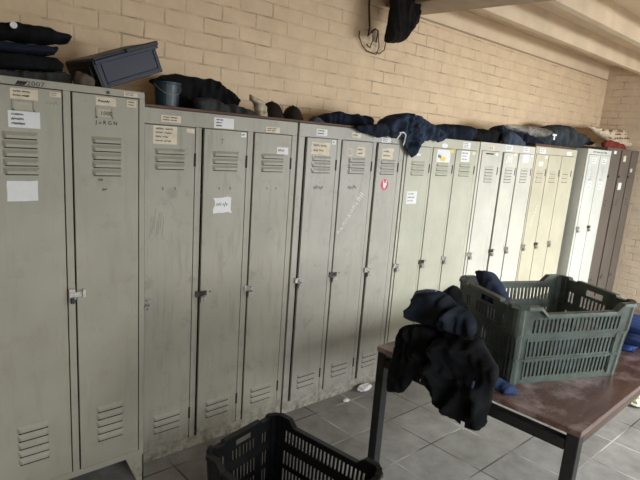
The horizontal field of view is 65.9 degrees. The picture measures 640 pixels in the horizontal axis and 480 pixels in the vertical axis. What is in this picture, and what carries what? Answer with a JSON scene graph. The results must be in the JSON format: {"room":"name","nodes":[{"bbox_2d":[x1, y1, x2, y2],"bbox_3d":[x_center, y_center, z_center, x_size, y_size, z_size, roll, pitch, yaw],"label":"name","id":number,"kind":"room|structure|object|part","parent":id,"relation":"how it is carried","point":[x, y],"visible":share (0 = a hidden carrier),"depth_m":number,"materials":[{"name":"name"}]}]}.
{"room":"changing room","nodes":[
{"label":"changing room","id":0,"kind":"room"},
{"bbox_2d":[0,0,606,146],"bbox_3d":[0.165,-0.421,3.884,9.020,2.750,0.120,-5,15,-39],"label":"wall","id":1,"kind":"structure","parent":0,"point":[310,56],"depth_m":3.48,"materials":[{"name":"brick"}]},
{"bbox_2d":[359,0,385,54],"bbox_3d":[0.410,-1.662,3.656,0.287,0.539,0.025,-4,14,-37],"label":"loose wires","id":2,"kind":"object","parent":1,"relation":"attached to","point":[377,35],"visible":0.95,"depth_m":3.67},
{"bbox_2d":[371,0,609,79],"bbox_3d":[0.278,-1.850,3.592,8.820,0.175,0.100,-5,15,-39],"label":"ceiling beam","id":3,"kind":"structure","parent":1,"relation":"attached to","point":[466,21],"depth_m":4.89,"materials":[{"name":"beige paint"}]},
{"bbox_2d":[420,16,607,80],"bbox_3d":[2.239,-1.918,5.145,3.780,0.014,0.014,-5,15,-39],"label":"trim","id":4,"kind":"structure","parent":1,"relation":"attached to","point":[420,16],"depth_m":4.75,"materials":[{"name":"beige paint"}]},
{"bbox_2d":[68,303,639,479],"bbox_3d":[1.349,1.371,2.635,9.020,0.100,4.150,-5,15,-39],"label":"floor","id":5,"kind":"structure","parent":0,"point":[418,442],"depth_m":2.93,"materials":[{"name":"tile"}]},
{"bbox_2d":[0,75,144,479],"bbox_3d":[-1.204,0.259,2.248,0.635,1.857,0.529,-5,15,-39],"label":"locker","id":6,"kind":"object","parent":5,"relation":"on","point":[72,155],"visible":1,"depth_m":2.05,"materials":[{"name":"grey metal"}]},
{"bbox_2d":[1,131,39,174],"bbox_3d":[-1.116,-0.322,1.846,0.120,0.161,0.009,-5,15,-39],"label":"vent","id":7,"kind":"object","parent":6,"relation":"attached to","point":[20,150],"depth_m":1.84,"materials":[{"name":"grey metal"}]},
{"bbox_2d":[17,420,50,465],"bbox_3d":[-1.203,0.858,2.080,0.120,0.178,0.009,-5,15,-39],"label":"vent","id":8,"kind":"object","parent":6,"relation":"attached to","point":[33,436],"depth_m":2.08,"materials":[{"name":"grey metal"}]},
{"bbox_3d":[-1.166,0.242,1.968,0.285,1.648,0.016,-5,15,-39],"label":"door","id":9,"kind":"part","parent":6,"relation":"part of","materials":[{"name":"grey metal"}]},
{"bbox_2d":[0,69,72,83],"bbox_3d":[-1.221,-0.667,1.978,0.387,0.055,0.269,-5,15,-39],"label":"folded garment","id":10,"kind":"object","parent":6,"relation":"on","point":[63,77],"visible":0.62,"depth_m":1.94,"materials":[{"name":"grey fabric"}]},
{"bbox_2d":[0,52,63,71],"bbox_3d":[-1.236,-0.712,1.979,0.369,0.081,0.232,-5,15,-39],"label":"folded garment","id":11,"kind":"object","parent":10,"relation":"on","point":[8,61],"visible":0.97,"depth_m":1.94,"materials":[{"name":"black fabric"}]},
{"bbox_2d":[0,40,58,55],"bbox_3d":[-1.244,-0.760,1.963,0.342,0.060,0.225,-5,15,-39],"label":"folded garment","id":12,"kind":"object","parent":11,"relation":"on","point":[5,46],"visible":0.87,"depth_m":1.94,"materials":[{"name":"blue fabric"}]},
{"bbox_2d":[0,21,71,44],"bbox_3d":[-1.203,-0.817,1.947,0.396,0.073,0.280,-5,15,-39],"label":"jacket","id":13,"kind":"object","parent":12,"relation":"on","point":[17,32],"visible":0.97,"depth_m":1.91,"materials":[{"name":"black fabric"}]},
{"bbox_2d":[73,71,94,85],"bbox_3d":[-0.956,-0.654,2.004,0.084,0.057,0.070,-5,15,-39],"label":"glove","id":14,"kind":"object","parent":6,"relation":"on","point":[80,78],"visible":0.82,"depth_m":1.98,"materials":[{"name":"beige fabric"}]},
{"bbox_3d":[-0.928,0.221,2.163,0.256,1.648,0.016,-5,15,-39],"label":"door","id":15,"kind":"part","parent":6,"relation":"part of","materials":[{"name":"grey metal"}]},
{"bbox_2d":[92,136,121,176],"bbox_3d":[-0.878,-0.344,2.041,0.120,0.161,0.009,-5,15,-39],"label":"vent","id":16,"kind":"object","parent":6,"relation":"attached to","point":[106,150],"depth_m":2.04,"materials":[{"name":"grey metal"}]},
{"bbox_2d":[96,400,123,441],"bbox_3d":[-0.965,0.837,2.275,0.120,0.178,0.009,-5,15,-39],"label":"vent","id":17,"kind":"object","parent":6,"relation":"attached to","point":[109,413],"depth_m":2.27,"materials":[{"name":"grey metal"}]},
{"bbox_2d":[65,41,161,87],"bbox_3d":[-0.955,-0.812,2.301,0.296,0.248,0.337,14,15,40],"label":"storage box","id":18,"kind":"object","parent":6,"relation":"on","point":[118,66],"visible":0.87,"depth_m":2.20,"materials":[{"name":"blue plastic"}]},
{"bbox_3d":[-0.932,1.115,2.445,0.085,0.145,0.082,-5,15,-39],"label":"leg","id":19,"kind":"part","parent":6,"relation":"part of","materials":[{"name":"metal"}]},
{"bbox_2d":[143,107,297,463],"bbox_3d":[-0.682,0.208,2.836,0.892,1.803,0.526,-5,15,-39],"label":"locker","id":20,"kind":"object","parent":5,"relation":"on","point":[219,189],"visible":0.91,"depth_m":2.62,"materials":[{"name":"metal"}]},
{"bbox_2d":[153,408,180,434],"bbox_3d":[-0.805,0.960,2.603,0.150,0.106,0.009,-5,15,-39],"label":"vent","id":21,"kind":"object","parent":20,"relation":"attached to","point":[166,421],"depth_m":2.60,"materials":[{"name":"grey metal"}]},
{"bbox_3d":[-0.763,0.278,2.477,0.246,1.663,0.016,-5,15,-39],"label":"door","id":22,"kind":"part","parent":20,"relation":"part of","materials":[{"name":"grey metal"}]},
{"bbox_2d":[155,148,185,169],"bbox_3d":[-0.706,-0.382,2.336,0.150,0.100,0.009,-5,15,-39],"label":"vent","id":23,"kind":"object","parent":20,"relation":"attached to","point":[165,158],"depth_m":2.33,"materials":[{"name":"grey metal"}]},
{"bbox_2d":[205,394,228,417],"bbox_3d":[-0.579,0.940,2.786,0.150,0.106,0.009,-5,15,-40],"label":"vent","id":24,"kind":"object","parent":20,"relation":"attached to","point":[217,405],"depth_m":2.78,"materials":[{"name":"grey metal"}]},
{"bbox_3d":[-0.536,0.258,2.660,0.244,1.663,0.016,-5,15,-40],"label":"door","id":25,"kind":"part","parent":20,"relation":"part of","materials":[{"name":"grey metal"}]},
{"bbox_2d":[212,151,238,170],"bbox_3d":[-0.479,-0.401,2.519,0.150,0.100,0.009,-5,15,-40],"label":"vent","id":26,"kind":"object","parent":20,"relation":"attached to","point":[221,160],"depth_m":2.52,"materials":[{"name":"grey metal"}]},
{"bbox_2d":[145,101,354,127],"bbox_3d":[-0.358,-0.743,2.804,1.470,0.115,0.412,-5,15,-39],"label":"wooden board","id":27,"kind":"object","parent":20,"relation":"on","point":[146,105],"depth_m":2.81,"materials":[{"name":"brown wood"}]},
{"bbox_2d":[153,81,180,106],"bbox_3d":[-0.730,-0.694,2.357,0.133,0.111,0.130,-5,15,-39],"label":"bucket","id":28,"kind":"object","parent":27,"relation":"on","point":[167,93],"visible":0.94,"depth_m":2.31,"materials":[{"name":"teal plastic"}]},
{"bbox_3d":[-0.709,-0.711,2.329,0.133,0.054,0.066,-5,15,-39],"label":"handle","id":29,"kind":"part","parent":28,"relation":"part of","materials":[{"name":"metal"}]},
{"bbox_2d":[149,73,240,108],"bbox_3d":[-0.666,-0.786,2.660,0.529,0.182,0.201,-5,15,-39],"label":"jacket","id":30,"kind":"object","parent":27,"relation":"on","point":[192,88],"visible":0.52,"depth_m":2.58,"materials":[{"name":"black fabric"}]},
{"bbox_2d":[192,97,258,115],"bbox_3d":[-0.482,-0.698,2.578,0.388,0.068,0.112,-5,15,-39],"label":"jacket","id":31,"kind":"object","parent":27,"relation":"on","point":[207,103],"visible":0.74,"depth_m":2.52,"materials":[{"name":"grey fabric"}]},
{"bbox_2d":[249,94,267,116],"bbox_3d":[-0.337,-0.739,2.727,0.126,0.112,0.097,-5,15,-39],"label":"plastic bag","id":32,"kind":"object","parent":27,"relation":"on","point":[260,108],"visible":0.85,"depth_m":2.71,"materials":[{"name":"white plastic"}]},
{"bbox_3d":[-0.282,-0.758,2.872,0.143,0.101,0.178,-5,15,-39],"label":"cap","id":33,"kind":"part","parent":27,"relation":"part of","materials":[{"name":"fabric"}]},
{"bbox_3d":[-0.164,-0.759,2.945,0.125,0.091,0.157,-5,15,-39],"label":"cap","id":34,"kind":"part","parent":27,"relation":"part of","materials":[{"name":"fabric"}]},
{"bbox_2d":[309,116,324,122],"bbox_3d":[-0.015,-0.715,2.925,0.116,0.034,0.075,-5,15,-39],"label":"rag","id":35,"kind":"object","parent":27,"relation":"on","point":[314,118],"visible":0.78,"depth_m":2.90,"materials":[{"name":"blue fabric"}]},
{"bbox_2d":[317,111,388,137],"bbox_3d":[0.188,-0.736,3.131,0.459,0.147,0.314,-5,15,-39],"label":"jacket","id":36,"kind":"object","parent":27,"relation":"on","point":[364,124],"visible":0.88,"depth_m":3.10,"materials":[{"name":"blue fabric"}]},
{"bbox_2d":[249,382,270,403],"bbox_3d":[-0.356,0.920,2.970,0.150,0.106,0.009,-5,15,-40],"label":"vent","id":37,"kind":"object","parent":20,"relation":"attached to","point":[259,392],"depth_m":2.96,"materials":[{"name":"grey metal"}]},
{"bbox_3d":[-0.314,0.238,2.844,0.241,1.663,0.016,-5,15,-40],"label":"door","id":38,"kind":"part","parent":20,"relation":"part of","materials":[{"name":"grey metal"}]},
{"bbox_2d":[261,153,283,171],"bbox_3d":[-0.257,-0.421,2.703,0.150,0.100,0.009,-5,15,-40],"label":"vent","id":39,"kind":"object","parent":20,"relation":"attached to","point":[270,162],"depth_m":2.70,"materials":[{"name":"grey metal"}]},
{"bbox_2d":[205,412,382,479],"bbox_3d":[-0.127,1.121,2.159,0.671,0.360,0.491,13,14,37],"label":"crate","id":40,"kind":"object","parent":5,"relation":"on","point":[274,426],"visible":1,"depth_m":2.35,"materials":[{"name":"black plastic"}]},
{"bbox_3d":[-0.475,1.092,2.176,0.062,0.360,0.051,3,11,-8],"label":"corner post","id":41,"kind":"part","parent":40,"relation":"part of","materials":[{"name":"black plastic"}]},
{"bbox_3d":[-0.256,1.144,1.997,0.615,0.360,0.030,13,14,37],"label":"panel","id":42,"kind":"part","parent":40,"relation":"part of","materials":[{"name":"black plastic"}]},
{"bbox_3d":[-0.361,1.068,2.337,0.030,0.360,0.435,13,14,37],"label":"panel","id":43,"kind":"part","parent":40,"relation":"part of","materials":[{"name":"black plastic"}]},
{"bbox_3d":[-0.231,1.048,2.485,0.051,0.360,0.062,3,11,-8],"label":"corner post","id":44,"kind":"part","parent":40,"relation":"part of","materials":[{"name":"black plastic"}]},
{"bbox_3d":[0.002,1.098,2.322,0.615,0.360,0.030,13,14,37],"label":"panel","id":45,"kind":"part","parent":40,"relation":"part of","materials":[{"name":"black plastic"}]},
{"bbox_3d":[0.221,1.150,2.142,0.062,0.360,0.051,3,11,-8],"label":"corner post","id":46,"kind":"part","parent":40,"relation":"part of","materials":[{"name":"black plastic"}]},
{"bbox_2d":[280,123,403,412],"bbox_3d":[0.018,0.146,3.410,0.896,1.803,0.526,-5,15,-39],"label":"locker","id":47,"kind":"object","parent":5,"relation":"on","point":[347,180],"visible":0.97,"depth_m":3.18,"materials":[{"name":"metal"}]},
{"bbox_2d":[296,368,314,388],"bbox_3d":[-0.089,0.896,3.187,0.150,0.106,0.009,-5,15,-40],"label":"vent","id":48,"kind":"object","parent":47,"relation":"attached to","point":[305,378],"depth_m":3.18,"materials":[{"name":"grey metal"}]},
{"bbox_3d":[-0.046,0.209,3.060,0.231,1.647,0.016,-5,15,-40],"label":"door","id":49,"kind":"part","parent":47,"relation":"part of","materials":[{"name":"grey metal"}]},
{"bbox_2d":[311,156,330,172],"bbox_3d":[0.010,-0.445,2.921,0.150,0.100,0.009,-5,15,-40],"label":"vent","id":50,"kind":"object","parent":47,"relation":"attached to","point":[319,164],"depth_m":2.92,"materials":[{"name":"grey metal"}]},
{"bbox_2d":[330,358,347,377],"bbox_3d":[0.133,0.876,3.372,0.150,0.106,0.009,-5,15,-39],"label":"vent","id":51,"kind":"object","parent":47,"relation":"attached to","point":[339,366],"depth_m":3.37,"materials":[{"name":"grey metal"}]},
{"bbox_3d":[0.176,0.189,3.245,0.261,1.647,0.016,-5,15,-39],"label":"door","id":52,"kind":"part","parent":47,"relation":"part of","materials":[{"name":"grey metal"}]},
{"bbox_2d":[347,158,365,173],"bbox_3d":[0.233,-0.465,3.106,0.150,0.100,0.009,-5,15,-39],"label":"vent","id":53,"kind":"object","parent":47,"relation":"attached to","point":[354,165],"depth_m":3.10,"materials":[{"name":"grey metal"}]},
{"bbox_2d":[361,350,375,367],"bbox_3d":[0.352,0.857,3.549,0.150,0.106,0.009,-5,15,-40],"label":"vent","id":54,"kind":"object","parent":47,"relation":"attached to","point":[368,357],"depth_m":3.55,"materials":[{"name":"grey metal"}]},
{"bbox_3d":[0.395,0.170,3.423,0.206,1.647,0.016,-5,15,-40],"label":"door","id":55,"kind":"part","parent":47,"relation":"part of","materials":[{"name":"grey metal"}]},
{"bbox_2d":[379,159,395,174],"bbox_3d":[0.452,-0.484,3.283,0.150,0.100,0.009,-5,15,-40],"label":"vent","id":56,"kind":"object","parent":47,"relation":"attached to","point":[386,166],"depth_m":3.28,"materials":[{"name":"grey metal"}]},
{"bbox_2d":[357,383,371,391],"bbox_3d":[0.315,1.047,3.514,0.130,0.041,0.076,-5,15,-39],"label":"paper scrap","id":57,"kind":"object","parent":5,"relation":"on","point":[363,387],"visible":1,"depth_m":3.49,"materials":[{"name":"white paper"}]},
{"bbox_2d":[384,139,479,343],"bbox_3d":[0.713,0.087,3.983,0.884,1.797,0.523,-5,15,-39],"label":"locker","id":58,"kind":"object","parent":5,"relation":"on","point":[437,184],"visible":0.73,"depth_m":3.70,"materials":[{"name":"metal"}]},
{"bbox_3d":[0.637,0.147,3.623,0.249,1.639,0.016,-5,15,-39],"label":"door","id":59,"kind":"part","parent":58,"relation":"part of","materials":[{"name":"grey metal"}]},
{"bbox_2d":[377,113,446,157],"bbox_3d":[0.641,-0.717,3.406,0.574,0.291,0.254,-5,15,-39],"label":"jacket","id":60,"kind":"object","parent":58,"relation":"on","point":[414,129],"visible":0.98,"depth_m":3.31,"materials":[{"name":"blue fabric"}]},
{"bbox_2d":[410,161,424,174],"bbox_3d":[0.693,-0.506,3.483,0.150,0.100,0.009,-5,15,-39],"label":"vent","id":61,"kind":"object","parent":58,"relation":"attached to","point":[416,167],"depth_m":3.48,"materials":[{"name":"grey metal"}]},
{"bbox_3d":[0.852,0.128,3.799,0.244,1.639,0.016,-5,15,-39],"label":"door","id":62,"kind":"part","parent":58,"relation":"part of","materials":[{"name":"grey metal"}]},
{"bbox_2d":[435,162,448,175],"bbox_3d":[0.908,-0.525,3.659,0.150,0.100,0.009,-5,15,-39],"label":"vent","id":63,"kind":"object","parent":58,"relation":"attached to","point":[441,168],"depth_m":3.66,"materials":[{"name":"grey metal"}]},
{"bbox_2d":[435,124,477,140],"bbox_3d":[1.011,-0.843,3.833,0.489,0.120,0.259,-5,15,-39],"label":"jacket","id":64,"kind":"object","parent":58,"relation":"on","point":[457,132],"visible":0.56,"depth_m":3.80,"materials":[{"name":"blue fabric"}]},
{"bbox_3d":[1.069,0.108,3.977,0.257,1.639,0.016,-5,15,-39],"label":"door","id":65,"kind":"part","parent":58,"relation":"part of","materials":[{"name":"grey metal"}]},
{"bbox_2d":[458,163,470,175],"bbox_3d":[1.125,-0.544,3.837,0.150,0.100,0.009,-5,15,-39],"label":"vent","id":66,"kind":"object","parent":58,"relation":"attached to","point":[464,169],"depth_m":3.83,"materials":[{"name":"grey metal"}]},
{"bbox_2d":[463,141,535,297],"bbox_3d":[1.402,0.025,4.545,0.876,1.800,0.526,-5,15,-39],"label":"locker","id":67,"kind":"object","parent":5,"relation":"on","point":[504,171],"visible":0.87,"depth_m":4.27,"materials":[{"name":"metal"}]},
{"bbox_3d":[1.334,0.081,4.193,0.250,1.647,0.016,-5,15,-39],"label":"door","id":68,"kind":"part","parent":67,"relation":"part of","materials":[{"name":"grey metal"}]},
{"bbox_2d":[472,129,501,143],"bbox_3d":[1.367,-0.881,4.155,0.419,0.115,0.232,-5,15,-39],"label":"jacket","id":69,"kind":"object","parent":67,"relation":"on","point":[483,135],"visible":0.67,"depth_m":4.06,"materials":[{"name":"black fabric"}]},
{"bbox_2d":[483,166,493,181],"bbox_3d":[1.388,-0.540,4.060,0.130,0.133,0.009,-5,15,-39],"label":"vent","id":70,"kind":"object","parent":67,"relation":"attached to","point":[488,171],"depth_m":4.05,"materials":[{"name":"grey metal"}]},
{"bbox_3d":[1.568,0.061,4.383,0.210,1.647,0.016,-5,15,-40],"label":"door","id":71,"kind":"part","parent":67,"relation":"part of","materials":[{"name":"metal"}]},
{"bbox_2d":[503,167,512,182],"bbox_3d":[1.622,-0.560,4.250,0.130,0.133,0.009,-5,15,-40],"label":"vent","id":72,"kind":"object","parent":67,"relation":"attached to","point":[507,171],"depth_m":4.24,"materials":[{"name":"grey metal"}]},
{"bbox_2d":[502,131,525,145],"bbox_3d":[1.673,-0.866,4.207,0.355,0.110,0.094,-5,15,-39],"label":"shirt","id":73,"kind":"object","parent":67,"relation":"on","point":[510,138],"visible":1,"depth_m":4.13,"materials":[{"name":"blue fabric"}]},
{"bbox_3d":[1.770,0.042,4.550,0.237,1.647,0.016,-5,15,-40],"label":"door","id":74,"kind":"part","parent":67,"relation":"part of","materials":[{"name":"grey metal"}]},
{"bbox_2d":[519,168,527,182],"bbox_3d":[1.824,-0.578,4.417,0.130,0.133,0.009,-5,15,-40],"label":"vent","id":75,"kind":"object","parent":67,"relation":"attached to","point":[523,172],"depth_m":4.41,"materials":[{"name":"grey metal"}]},
{"bbox_2d":[367,293,639,479],"bbox_3d":[1.337,0.899,2.819,2.093,0.750,0.983,-5,15,-39],"label":"work table","id":76,"kind":"object","parent":5,"relation":"on","point":[578,407],"visible":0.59,"depth_m":2.02,"materials":[{"name":"brown wood"}]},
{"bbox_3d":[0.291,0.900,2.489,0.049,0.726,0.046,-5,15,-39],"label":"leg","id":77,"kind":"part","parent":76,"relation":"part of","materials":[{"name":"black metal"}]},
{"bbox_2d":[386,324,435,392],"bbox_3d":[0.418,0.551,2.251,0.174,0.366,0.206,-5,15,-39],"label":"jacket","id":78,"kind":"object","parent":76,"relation":"hanging from","point":[409,357],"visible":0.87,"depth_m":2.20,"materials":[{"name":"black fabric"}]},
{"bbox_2d":[403,289,476,337],"bbox_3d":[0.508,0.312,2.131,0.183,0.178,0.322,-5,15,-39],"label":"overalls","id":79,"kind":"object","parent":78,"relation":"on","point":[428,307],"visible":1,"depth_m":2.11,"materials":[{"name":"fabric"}]},
{"bbox_2d":[433,285,470,338],"bbox_3d":[0.592,0.386,2.267,0.142,0.360,0.196,-5,15,-39],"label":"jacket","id":80,"kind":"object","parent":76,"relation":"on","point":[453,291],"visible":0.1,"depth_m":2.22,"materials":[{"name":"black fabric"}]},
{"bbox_2d":[420,337,498,430],"bbox_3d":[0.566,0.580,2.042,0.205,0.394,0.307,-5,15,-39],"label":"jacket","id":81,"kind":"object","parent":76,"relation":"hanging from","point":[460,377],"visible":1,"depth_m":2.01,"materials":[{"name":"black fabric"}]},
{"bbox_3d":[0.625,0.679,2.127,0.836,0.042,0.040,15,15,43],"label":"rail","id":82,"kind":"part","parent":76,"relation":"part of","materials":[{"name":"black metal"}]},
{"bbox_2d":[495,377,518,394],"bbox_3d":[0.757,0.602,2.062,0.145,0.039,0.094,13,14,37],"label":"jeans","id":83,"kind":"object","parent":76,"relation":"on","point":[503,386],"visible":0.64,"depth_m":2.03,"materials":[{"name":"blue fabric"}]},
{"bbox_2d":[459,274,636,384],"bbox_3d":[1.039,0.403,2.347,0.671,0.360,0.491,1,12,-18],"label":"crate","id":84,"kind":"object","parent":76,"relation":"on","point":[602,346],"visible":0.9,"depth_m":2.19,"materials":[{"name":"green plastic"}]},
{"bbox_3d":[0.706,0.359,2.445,0.062,0.360,0.051,10,13,27],"label":"corner post","id":85,"kind":"part","parent":84,"relation":"part of","materials":[{"name":"green plastic"}]},
{"bbox_3d":[0.754,0.400,2.257,0.030,0.360,0.435,1,12,-18],"label":"panel","id":86,"kind":"part","parent":84,"relation":"part of","materials":[{"name":"green plastic"}]},
{"bbox_2d":[475,270,509,330],"bbox_3d":[0.798,0.286,2.330,0.111,0.269,0.236,1,12,-18],"label":"trousers","id":87,"kind":"object","parent":84,"relation":"in","point":[488,280],"visible":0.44,"depth_m":2.29,"materials":[{"name":"blue fabric"}]},
{"bbox_3d":[0.978,0.360,2.542,0.615,0.360,0.030,1,12,-18],"label":"panel","id":88,"kind":"part","parent":84,"relation":"part of","materials":[{"name":"green plastic"}]},
{"bbox_3d":[0.822,0.441,2.075,0.051,0.360,0.062,10,13,27],"label":"corner post","id":89,"kind":"part","parent":84,"relation":"part of","materials":[{"name":"green plastic"}]},
{"bbox_2d":[505,320,583,369],"bbox_3d":[1.077,0.480,2.377,0.308,0.176,0.298,1,12,-17],"label":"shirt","id":90,"kind":"object","parent":84,"relation":"in","point":[534,320],"visible":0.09,"depth_m":2.29,"materials":[{"name":"fabric"}]},
{"bbox_3d":[1.026,0.572,2.380,0.568,0.008,0.388,1,12,-17],"label":"panel","id":91,"kind":"part","parent":84,"relation":"part of","materials":[{"name":"green plastic"}]},
{"bbox_3d":[1.256,0.365,2.618,0.051,0.360,0.062,10,13,27],"label":"corner post","id":92,"kind":"part","parent":84,"relation":"part of","materials":[{"name":"green plastic"}]},
{"bbox_3d":[1.100,0.447,2.152,0.615,0.360,0.030,1,12,-18],"label":"panel","id":93,"kind":"part","parent":84,"relation":"part of","materials":[{"name":"green plastic"}]},
{"bbox_3d":[1.324,0.406,2.437,0.030,0.360,0.435,1,12,-18],"label":"panel","id":94,"kind":"part","parent":84,"relation":"part of","materials":[{"name":"green plastic"}]},
{"bbox_3d":[1.371,0.447,2.248,0.062,0.360,0.051,10,13,27],"label":"corner post","id":95,"kind":"part","parent":84,"relation":"part of","materials":[{"name":"green plastic"}]},
{"bbox_3d":[0.914,1.066,1.887,0.049,0.726,0.046,-5,15,-39],"label":"leg","id":96,"kind":"part","parent":76,"relation":"part of","materials":[{"name":"black metal"}]},
{"bbox_2d":[622,344,639,352],"bbox_3d":[1.630,0.539,2.683,0.321,0.049,0.228,-5,15,-39],"label":"folded overalls","id":97,"kind":"object","parent":76,"relation":"on","point":[629,348],"visible":0.16,"depth_m":2.56,"materials":[{"name":"blue fabric"}]},
{"bbox_2d":[593,324,639,346],"bbox_3d":[1.660,0.495,2.651,0.326,0.052,0.294,-5,15,-39],"label":"folded overalls","id":98,"kind":"object","parent":97,"relation":"on","point":[632,339],"visible":0.14,"depth_m":2.52,"materials":[{"name":"blue fabric"}]},
{"bbox_2d":[628,314,639,334],"bbox_3d":[1.672,0.439,2.661,0.316,0.053,0.274,-5,15,-39],"label":"folded overalls","id":99,"kind":"object","parent":98,"relation":"on","point":[635,323],"visible":0.23,"depth_m":2.54,"materials":[{"name":"blue fabric"}]},
{"bbox_2d":[512,145,576,298],"bbox_3d":[2.070,-0.041,5.094,0.842,1.812,0.523,-5,15,-39],"label":"locker","id":100,"kind":"object","parent":5,"relation":"on","point":[553,168],"visible":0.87,"depth_m":4.83,"materials":[{"name":"metal"}]},
{"bbox_3d":[1.994,0.017,4.734,0.209,1.657,0.016,-5,15,-39],"label":"door","id":101,"kind":"part","parent":100,"relation":"part of","materials":[{"name":"beige metal"}]},
{"bbox_2d":[499,142,575,149],"bbox_3d":[2.157,-0.936,4.909,0.820,0.022,0.400,-5,15,-39],"label":"wooden board","id":102,"kind":"object","parent":100,"relation":"on","point":[527,144],"visible":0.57,"depth_m":4.69,"materials":[{"name":"brown wood"}]},
{"bbox_2d":[490,125,556,143],"bbox_3d":[1.896,-0.993,4.617,0.893,0.164,0.266,-5,15,-39],"label":"bundle","id":103,"kind":"object","parent":102,"relation":"on","point":[503,129],"visible":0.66,"depth_m":4.47,"materials":[{"name":"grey fabric"}]},
{"bbox_2d":[535,171,542,181],"bbox_3d":[2.047,-0.591,4.603,0.130,0.109,0.009,-5,15,-39],"label":"vent","id":104,"kind":"object","parent":100,"relation":"attached to","point":[538,174],"depth_m":4.60,"materials":[{"name":"beige metal"}]},
{"bbox_3d":[2.191,0.000,4.895,0.241,1.657,0.016,-5,15,-39],"label":"door","id":105,"kind":"part","parent":100,"relation":"part of","materials":[{"name":"beige metal"}]},
{"bbox_2d":[548,171,555,182],"bbox_3d":[2.244,-0.608,4.764,0.130,0.109,0.009,-5,15,-39],"label":"vent","id":106,"kind":"object","parent":100,"relation":"attached to","point":[551,174],"depth_m":4.76,"materials":[{"name":"beige metal"}]},
{"bbox_3d":[2.397,-0.018,5.064,0.239,1.657,0.016,-5,15,-39],"label":"door","id":107,"kind":"part","parent":100,"relation":"part of","materials":[{"name":"beige metal"}]},
{"bbox_2d":[561,172,568,182],"bbox_3d":[2.450,-0.626,4.933,0.130,0.109,0.009,-5,15,-39],"label":"vent","id":108,"kind":"object","parent":100,"relation":"attached to","point":[564,175],"depth_m":4.93,"materials":[{"name":"beige metal"}]},
{"bbox_2d":[556,148,611,292],"bbox_3d":[2.719,-0.091,5.521,0.585,1.838,0.523,-5,15,-39],"label":"locker","id":109,"kind":"object","parent":5,"relation":"on","point":[591,168],"visible":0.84,"depth_m":5.23,"materials":[{"name":"metal"}]},
{"bbox_2d":[531,124,593,147],"bbox_3d":[2.708,-1.115,5.350,1.366,0.228,0.304,-5,15,-39],"label":"jacket","id":110,"kind":"object","parent":109,"relation":"on","point":[567,136],"visible":0.84,"depth_m":5.04,"materials":[{"name":"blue fabric"}]},
{"bbox_3d":[2.771,-0.057,5.262,0.241,1.680,0.016,-5,15,-39],"label":"door","id":111,"kind":"part","parent":109,"relation":"part of","materials":[{"name":"grey metal"}]},
{"bbox_2d":[588,166,593,179],"bbox_3d":[2.812,-0.692,5.114,0.080,0.139,0.009,-5,15,-39],"label":"vent","id":112,"kind":"object","parent":109,"relation":"attached to","point":[591,168],"depth_m":5.10,"materials":[{"name":"white metal"}]},
{"bbox_3d":[2.980,-0.076,5.433,0.241,1.680,0.016,-5,15,-39],"label":"door","id":113,"kind":"part","parent":109,"relation":"part of","materials":[{"name":"grey metal"}]},
{"bbox_2d":[599,167,603,179],"bbox_3d":[3.020,-0.710,5.285,0.080,0.139,0.009,-5,15,-39],"label":"vent","id":114,"kind":"object","parent":109,"relation":"attached to","point":[601,172],"depth_m":5.27,"materials":[{"name":"white metal"}]},
{"bbox_2d":[582,146,638,299],"bbox_3d":[3.336,-0.187,6.128,0.960,1.880,0.515,-5,15,-39],"label":"locker","id":115,"kind":"object","parent":5,"relation":"on","point":[623,162],"visible":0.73,"depth_m":5.94,"materials":[{"name":"brown metal"}]},
{"bbox_3d":[3.259,-0.162,5.753,0.274,1.765,0.016,-5,15,-39],"label":"door","id":116,"kind":"part","parent":115,"relation":"part of","materials":[{"name":"grey metal"}]},
{"bbox_2d":[588,126,631,147],"bbox_3d":[3.415,-1.211,5.779,1.236,0.211,0.137,-5,15,-39],"label":"sack","id":117,"kind":"object","parent":115,"relation":"on","point":[616,135],"visible":0.9,"depth_m":5.71,"materials":[{"name":"beige fabric"}]},
{"bbox_3d":[3.527,-0.186,5.973,0.208,1.765,0.016,-5,15,-39],"label":"door","id":118,"kind":"part","parent":115,"relation":"part of","materials":[{"name":"grey metal"}]},
{"bbox_2d":[601,140,626,149],"bbox_3d":[3.421,-1.104,5.715,0.639,0.084,0.104,-5,15,-39],"label":"rag","id":119,"kind":"object","parent":115,"relation":"on","point":[610,143],"visible":0.89,"depth_m":5.63,"materials":[{"name":"red fabric"}]},
{"bbox_3d":[3.757,-0.206,6.161,0.193,1.765,0.016,-5,15,-39],"label":"door","id":120,"kind":"part","parent":115,"relation":"part of","materials":[{"name":"metal"}]},
{"bbox_2d":[629,396,639,406],"bbox_3d":[2.326,1.160,3.611,0.238,0.074,0.168,-5,15,-39],"label":"paper scrap","id":121,"kind":"object","parent":5,"relation":"on","point":[636,402],"visible":0.28,"depth_m":3.54,"materials":[{"name":"white paper"}]},
{"bbox_2d":[466,0,639,73],"bbox_3d":[1.521,-1.401,2.124,8.820,0.464,4.050,-5,15,-39],"label":"ceiling","id":122,"kind":"structure","parent":0,"point":[607,32],"depth_m":4.03,"materials":[{"name":"beige paint"}]},
{"bbox_2d":[386,0,551,14],"bbox_3d":[1.866,-1.370,2.356,0.320,0.401,3.950,-5,15,-39],"label":"ceiling beam","id":123,"kind":"structure","parent":122,"relation":"attached to","point":[427,6],"depth_m":3.43,"materials":[{"name":"beige paint"}]},
{"bbox_2d":[384,0,421,42],"bbox_3d":[0.619,-1.632,3.515,0.334,0.484,0.133,-5,15,-39],"label":"jacket","id":124,"kind":"object","parent":123,"relation":"hanging from","point":[403,15],"visible":0.98,"depth_m":3.46,"materials":[{"name":"black fabric"}]},
{"bbox_2d":[596,66,639,302],"bbox_3d":[4.909,-0.451,5.161,0.120,3.000,3.950,-5,15,-39],"label":"wall","id":125,"kind":"structure","parent":0,"point":[621,105],"depth_m":6.27,"materials":[{"name":"brick"}]}
]}

